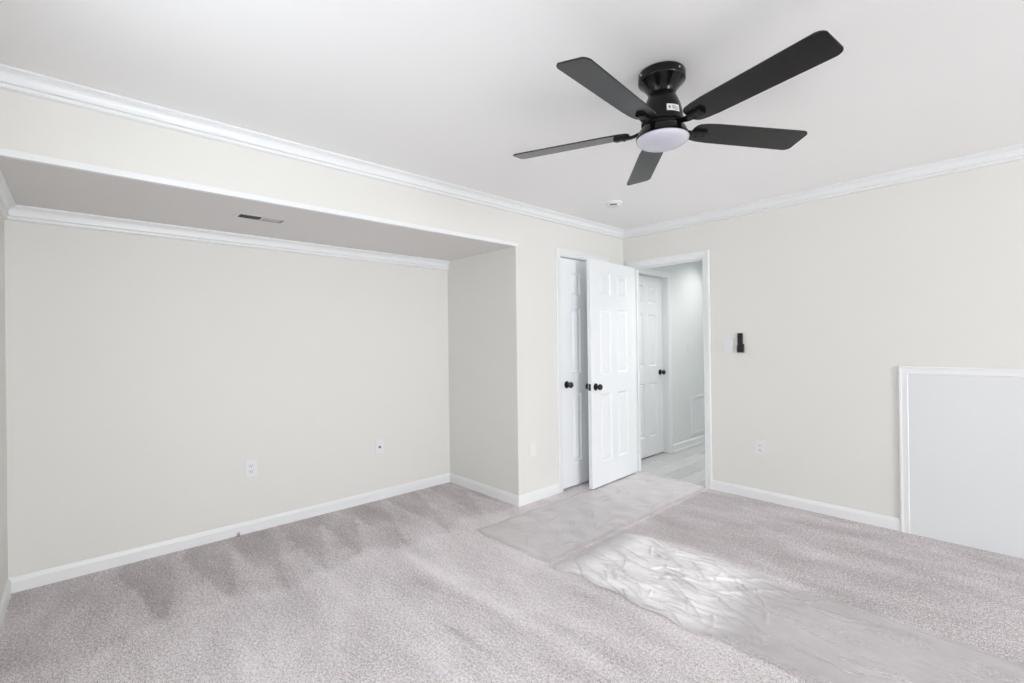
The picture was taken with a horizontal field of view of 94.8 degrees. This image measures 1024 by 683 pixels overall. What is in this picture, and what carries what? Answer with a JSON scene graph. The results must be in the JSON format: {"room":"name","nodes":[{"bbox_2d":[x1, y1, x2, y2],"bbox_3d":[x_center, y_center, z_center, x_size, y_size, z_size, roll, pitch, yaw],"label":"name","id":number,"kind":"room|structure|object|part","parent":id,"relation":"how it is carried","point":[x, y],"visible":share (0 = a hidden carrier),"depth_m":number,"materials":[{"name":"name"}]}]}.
{"room":"empty bedroom","nodes":[
{"label":"empty bedroom","id":0,"kind":"room"},
{"bbox_2d":[0,213,7,602],"bbox_3d":[-2.480,0.132,2.196,0.100,2.440,1.032,-1,0,-43],"label":"wall","id":1,"kind":"structure","parent":0,"point":[3,439],"depth_m":2.43,"materials":[{"name":"white paint"}]},
{"bbox_2d":[0,170,15,219],"bbox_3d":[-2.396,-0.701,2.203,0.046,0.082,0.952,-1,0,-43],"label":"trim","id":2,"kind":"structure","parent":1,"relation":"attached to","point":[7,202],"depth_m":2.35,"materials":[{"name":"white paint"}]},
{"bbox_2d":[4,220,449,577],"bbox_3d":[-1.697,0.299,3.549,3.083,2.093,0.100,-1,0,-43],"label":"wall","id":3,"kind":"structure","parent":0,"point":[144,374],"depth_m":3.12,"materials":[{"name":"white paint"}]},
{"bbox_2d":[6,205,449,269],"bbox_3d":[-1.660,-0.708,3.498,2.883,0.082,0.046,-1,0,-43],"label":"trim","id":4,"kind":"structure","parent":3,"relation":"attached to","point":[20,213],"depth_m":3.12,"materials":[{"name":"white paint"}]},
{"bbox_2d":[9,473,449,593],"bbox_3d":[-1.646,1.303,3.506,2.883,0.083,0.012,-1,0,-43],"label":"baseboard","id":5,"kind":"structure","parent":3,"relation":"attached to","point":[23,582],"depth_m":3.11,"materials":[{"name":"white paint"}]},
{"bbox_2d":[245,459,256,477],"bbox_3d":[-1.844,0.899,3.330,0.074,0.118,0.009,-1,0,-43],"label":"wall outlet","id":6,"kind":"object","parent":3,"relation":"attached to","point":[251,465],"visible":1,"depth_m":3.33,"materials":[{"name":"white plastic"}]},
{"bbox_2d":[375,439,383,453],"bbox_3d":[-1.120,0.891,3.993,0.074,0.118,0.016,-1,0,-43],"label":"cable plate","id":7,"kind":"object","parent":3,"relation":"attached to","point":[379,444],"visible":1,"depth_m":3.99,"materials":[{"name":"white plastic"}]},
{"bbox_2d":[0,157,512,260],"bbox_3d":[-1.395,-0.803,3.209,2.883,0.100,1.032,-1,0,-43],"label":"ceiling","id":8,"kind":"structure","parent":0,"point":[32,184],"depth_m":2.72,"materials":[{"name":"white paint"}]},
{"bbox_2d":[232,213,287,224],"bbox_3d":[-1.535,-0.777,2.881,0.288,0.058,0.118,-1,0,-43],"label":"ceiling vent","id":9,"kind":"object","parent":8,"relation":"in","point":[237,215],"visible":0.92,"depth_m":2.89,"materials":[{"name":"white metal"}]},
{"bbox_2d":[0,89,623,495],"bbox_3d":[-0.743,0.113,3.715,4.514,2.440,0.952,-1,0,-43],"label":"wall","id":10,"kind":"structure","parent":0,"point":[481,311],"depth_m":3.84,"materials":[{"name":"white paint"}]},
{"bbox_2d":[0,148,518,246],"bbox_3d":[-1.026,-0.769,2.831,2.913,0.028,0.026,-1,0,-43],"label":"trim","id":11,"kind":"structure","parent":10,"relation":"attached to","point":[6,153],"depth_m":2.38,"materials":[{"name":"white paint"}]},
{"bbox_2d":[0,64,623,238],"bbox_3d":[-0.465,-1.069,3.311,4.394,0.084,0.042,-1,0,-43],"label":"trim","id":12,"kind":"structure","parent":10,"relation":"attached to","point":[12,79],"depth_m":2.46,"materials":[{"name":"white paint"}]},
{"bbox_2d":[450,473,518,506],"bbox_3d":[-0.268,1.287,4.128,0.012,0.083,0.964,-1,0,-43],"label":"baseboard","id":13,"kind":"structure","parent":10,"relation":"attached to","point":[513,499],"depth_m":4.08,"materials":[{"name":"white paint"}]},
{"bbox_2d":[514,246,521,495],"bbox_3d":[0.046,0.236,3.804,0.033,2.005,0.023,-1,0,-43],"label":"trim","id":14,"kind":"structure","parent":10,"relation":"attached to","point":[516,249],"depth_m":3.79,"materials":[{"name":"white paint"}]},
{"bbox_2d":[529,442,535,456],"bbox_3d":[0.173,0.890,3.895,0.072,0.114,0.007,-1,0,-43],"label":"blank plate","id":15,"kind":"object","parent":10,"relation":"attached to","point":[532,444],"visible":1,"depth_m":3.89,"materials":[{"name":"white plastic"}]},
{"bbox_2d":[519,484,558,506],"bbox_3d":[0.228,1.280,3.938,0.484,0.083,0.012,-1,0,-43],"label":"baseboard","id":16,"kind":"structure","parent":10,"relation":"attached to","point":[533,496],"depth_m":3.92,"materials":[{"name":"white paint"}]},
{"bbox_2d":[560,258,588,488],"bbox_3d":[0.664,0.278,4.388,0.646,2.042,0.166,-1,0,-43],"label":"door","id":17,"kind":"structure","parent":10,"relation":"in","point":[574,346],"depth_m":4.28,"materials":[{"name":"white paint"}]},
{"bbox_3d":[0.510,0.385,4.176,0.066,0.066,0.066,-1,0,-43],"label":"knob","id":18,"kind":"part","parent":17,"relation":"part of","materials":[{"name":"black metal"}]},
{"bbox_2d":[555,248,608,492],"bbox_3d":[0.638,0.250,4.408,0.771,2.135,0.139,-1,0,-43],"label":"door frame","id":19,"kind":"structure","parent":10,"relation":"attached to","point":[559,253],"depth_m":4.12,"materials":[{"name":"white paint"}]},
{"bbox_2d":[0,443,1023,682],"bbox_3d":[3.976,1.284,1.655,8.744,0.030,10.452,-1,0,-43],"label":"floor","id":20,"kind":"structure","parent":0,"point":[449,582],"depth_m":2.36,"materials":[{"name":"carpet"}]},
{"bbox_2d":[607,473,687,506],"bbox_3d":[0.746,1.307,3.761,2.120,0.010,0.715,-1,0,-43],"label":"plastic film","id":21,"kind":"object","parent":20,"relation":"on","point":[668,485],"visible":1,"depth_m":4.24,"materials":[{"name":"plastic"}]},
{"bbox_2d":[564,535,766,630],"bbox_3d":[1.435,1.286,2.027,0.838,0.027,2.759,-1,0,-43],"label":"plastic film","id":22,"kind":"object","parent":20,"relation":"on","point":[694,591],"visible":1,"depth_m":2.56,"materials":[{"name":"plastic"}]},
{"bbox_2d":[0,0,1023,229],"bbox_3d":[2.704,-1.209,-0.130,4.634,0.100,9.640,-1,0,-43],"label":"ceiling","id":23,"kind":"structure","parent":0,"point":[448,91],"depth_m":1.99,"materials":[{"name":"white paint"}]},
{"bbox_2d":[605,200,621,207],"bbox_3d":[0.823,-1.109,3.820,0.140,0.036,0.140,-1,0,-43],"label":"smoke detector","id":24,"kind":"object","parent":23,"relation":"attached to","point":[612,203],"visible":1,"depth_m":3.78,"materials":[{"name":"white plastic"}]},
{"bbox_2d":[513,30,843,184],"bbox_3d":[0.614,-0.972,1.948,1.267,0.312,1.296,-1,0,-43],"label":"ceiling fan","id":25,"kind":"object","parent":23,"relation":"hanging from","point":[663,129],"visible":1,"depth_m":1.89,"materials":[{"name":"black metal"}]},
{"bbox_3d":[0.267,-0.888,2.149,0.534,0.006,0.132,-1,12,24],"label":"blade","id":26,"kind":"part","parent":25,"relation":"part of","materials":[{"name":"black laminate"}]},
{"bbox_3d":[0.361,-0.890,1.686,0.132,0.006,0.534,15,11,41],"label":"blade","id":27,"kind":"part","parent":25,"relation":"part of","materials":[{"name":"black laminate"}]},
{"bbox_3d":[0.509,-0.886,2.040,0.133,0.024,0.041,-1,12,24],"label":"blade arm","id":28,"kind":"part","parent":25,"relation":"part of","materials":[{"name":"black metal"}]},
{"bbox_3d":[0.677,-0.892,2.382,0.132,0.006,0.534,-13,-1,6],"label":"blade","id":29,"kind":"part","parent":25,"relation":"part of","materials":[{"name":"black wood"}]},
{"bbox_3d":[0.540,-0.887,1.883,0.041,0.024,0.133,15,11,41],"label":"blade arm","id":30,"kind":"part","parent":25,"relation":"part of","materials":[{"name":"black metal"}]},
{"bbox_3d":[0.633,-0.834,1.982,0.214,0.036,0.214,-1,0,-43],"label":"lamp shade","id":31,"kind":"part","parent":25,"relation":"part of","materials":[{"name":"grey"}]},
{"bbox_3d":[0.699,-0.889,1.863,0.041,0.024,0.133,13,-7,-29],"label":"blade arm","id":32,"kind":"part","parent":25,"relation":"part of","materials":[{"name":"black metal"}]},
{"bbox_3d":[0.766,-0.890,2.009,0.133,0.024,0.041,-1,-12,-12],"label":"blade arm","id":33,"kind":"part","parent":25,"relation":"part of","materials":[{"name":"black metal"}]},
{"bbox_3d":[1.026,-0.897,2.063,0.534,0.006,0.132,-1,-12,-12],"label":"blade","id":34,"kind":"part","parent":25,"relation":"part of","materials":[{"name":"black laminate"}]},
{"bbox_3d":[0.831,-0.896,1.633,0.132,0.006,0.534,13,-7,-29],"label":"blade","id":35,"kind":"part","parent":25,"relation":"part of","materials":[{"name":"black wood"}]},
{"bbox_2d":[648,261,704,443],"bbox_3d":[2.662,0.086,6.347,4.100,2.420,0.120,-1,0,-43],"label":"wall","id":36,"kind":"structure","parent":0,"point":[686,278],"depth_m":5.78,"materials":[{"name":"white paint"}]},
{"bbox_2d":[639,275,665,458],"bbox_3d":[1.499,0.279,5.307,0.710,2.030,0.166,-1,0,-43],"label":"door","id":37,"kind":"structure","parent":36,"relation":"in","point":[652,372],"depth_m":5.37,"materials":[{"name":"white paint"}]},
{"bbox_3d":[1.747,0.356,5.467,0.066,0.066,0.066,-1,0,-43],"label":"knob","id":38,"kind":"part","parent":37,"relation":"part of","materials":[{"name":"black metal"}]},
{"bbox_2d":[639,268,672,453],"bbox_3d":[1.525,0.252,5.285,0.831,2.112,0.138,-1,0,-43],"label":"door frame","id":39,"kind":"structure","parent":36,"relation":"attached to","point":[665,276],"depth_m":5.50,"materials":[{"name":"white paint"}]},
{"bbox_2d":[673,434,704,452],"bbox_3d":[3.058,1.244,6.599,3.193,0.095,0.024,-1,0,-43],"label":"baseboard","id":40,"kind":"structure","parent":36,"relation":"attached to","point":[698,440],"depth_m":5.77,"materials":[{"name":"white paint"}]},
{"bbox_2d":[691,394,704,435],"bbox_3d":[2.554,0.921,6.148,0.900,0.490,0.010,-1,0,-43],"label":"air vent","id":41,"kind":"object","parent":36,"relation":"in","point":[697,401],"visible":0.43,"depth_m":5.96,"materials":[{"name":"white metal"}]},
{"bbox_2d":[623,160,1023,518],"bbox_3d":[4.406,0.043,1.354,0.100,2.440,9.500,-1,0,-43],"label":"wall","id":42,"kind":"structure","parent":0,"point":[827,298],"depth_m":3.41,"materials":[{"name":"white paint"}]},
{"bbox_2d":[627,250,711,488],"bbox_3d":[1.501,0.250,4.496,0.119,2.112,0.841,-1,0,-43],"label":"door frame","id":43,"kind":"structure","parent":42,"relation":"attached to","point":[703,256],"depth_m":4.20,"materials":[{"name":"white paint"}]},
{"bbox_2d":[585,259,636,488],"bbox_3d":[0.949,0.283,4.430,0.166,2.032,0.777,-1,0,44],"label":"door","id":44,"kind":"structure","parent":43,"relation":"attached to","point":[610,386],"depth_m":4.38,"materials":[{"name":"white paint"}]},
{"bbox_3d":[0.767,0.404,4.170,0.066,0.066,0.066,-1,0,44],"label":"knob","id":45,"kind":"part","parent":44,"relation":"part of","materials":[{"name":"black metal"}]},
{"bbox_2d":[724,339,732,352],"bbox_3d":[1.856,0.039,4.041,0.010,0.118,0.074,-1,0,-43],"label":"light switch","id":46,"kind":"object","parent":42,"relation":"attached to","point":[728,343],"visible":1,"depth_m":4.04,"materials":[{"name":"white plastic"}]},
{"bbox_2d":[737,344,743,352],"bbox_3d":[1.921,0.056,3.958,0.026,0.073,0.052,-1,0,-43],"label":"cradle","id":47,"kind":"object","parent":42,"relation":"attached to","point":[739,350],"visible":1,"depth_m":3.94,"materials":[{"name":"black plastic"}]},
{"bbox_2d":[737,333,742,347],"bbox_3d":[1.917,0.007,3.959,0.014,0.154,0.041,-1,0,-43],"label":"remote control","id":48,"kind":"object","parent":47,"relation":"in","point":[739,335],"visible":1,"depth_m":3.96,"materials":[{"name":"black plastic"}]},
{"bbox_2d":[755,440,764,455],"bbox_3d":[2.034,0.870,3.858,0.009,0.118,0.074,-1,0,-43],"label":"wall outlet","id":49,"kind":"object","parent":42,"relation":"attached to","point":[760,445],"visible":1,"depth_m":3.86,"materials":[{"name":"white plastic"}]},
{"bbox_2d":[624,143,1023,238],"bbox_3d":[4.305,-1.134,1.345,0.042,0.084,9.400,-1,0,-43],"label":"trim","id":50,"kind":"structure","parent":42,"relation":"attached to","point":[1013,153],"depth_m":3.39,"materials":[{"name":"white paint"}]},
{"bbox_2d":[712,366,1023,558],"bbox_3d":[2.837,0.725,2.977,0.018,1.122,3.194,-1,0,-43],"label":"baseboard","id":51,"kind":"structure","parent":42,"relation":"attached to","point":[888,522],"depth_m":2.99,"materials":[{"name":"white paint"}]},
{"bbox_3d":[3.276,0.719,2.501,0.018,1.122,1.900,-1,0,-43],"label":"wall panel","id":52,"kind":"part","parent":51,"relation":"part of","materials":[{"name":"white paint"}]},
{"bbox_3d":[1.061,0.079,-1.647,0.100,2.440,9.420,-1,0,-43],"label":"wall","id":53,"kind":"structure","parent":0,"visible":0},
{"bbox_2d":[0,578,10,632],"bbox_3d":[-1.367,1.294,1.084,0.012,0.083,3.952,-1,0,-43],"label":"baseboard","id":54,"kind":"structure","parent":53,"relation":"attached to","point":[5,599],"depth_m":2.34,"materials":[{"name":"white paint"}]}
]}

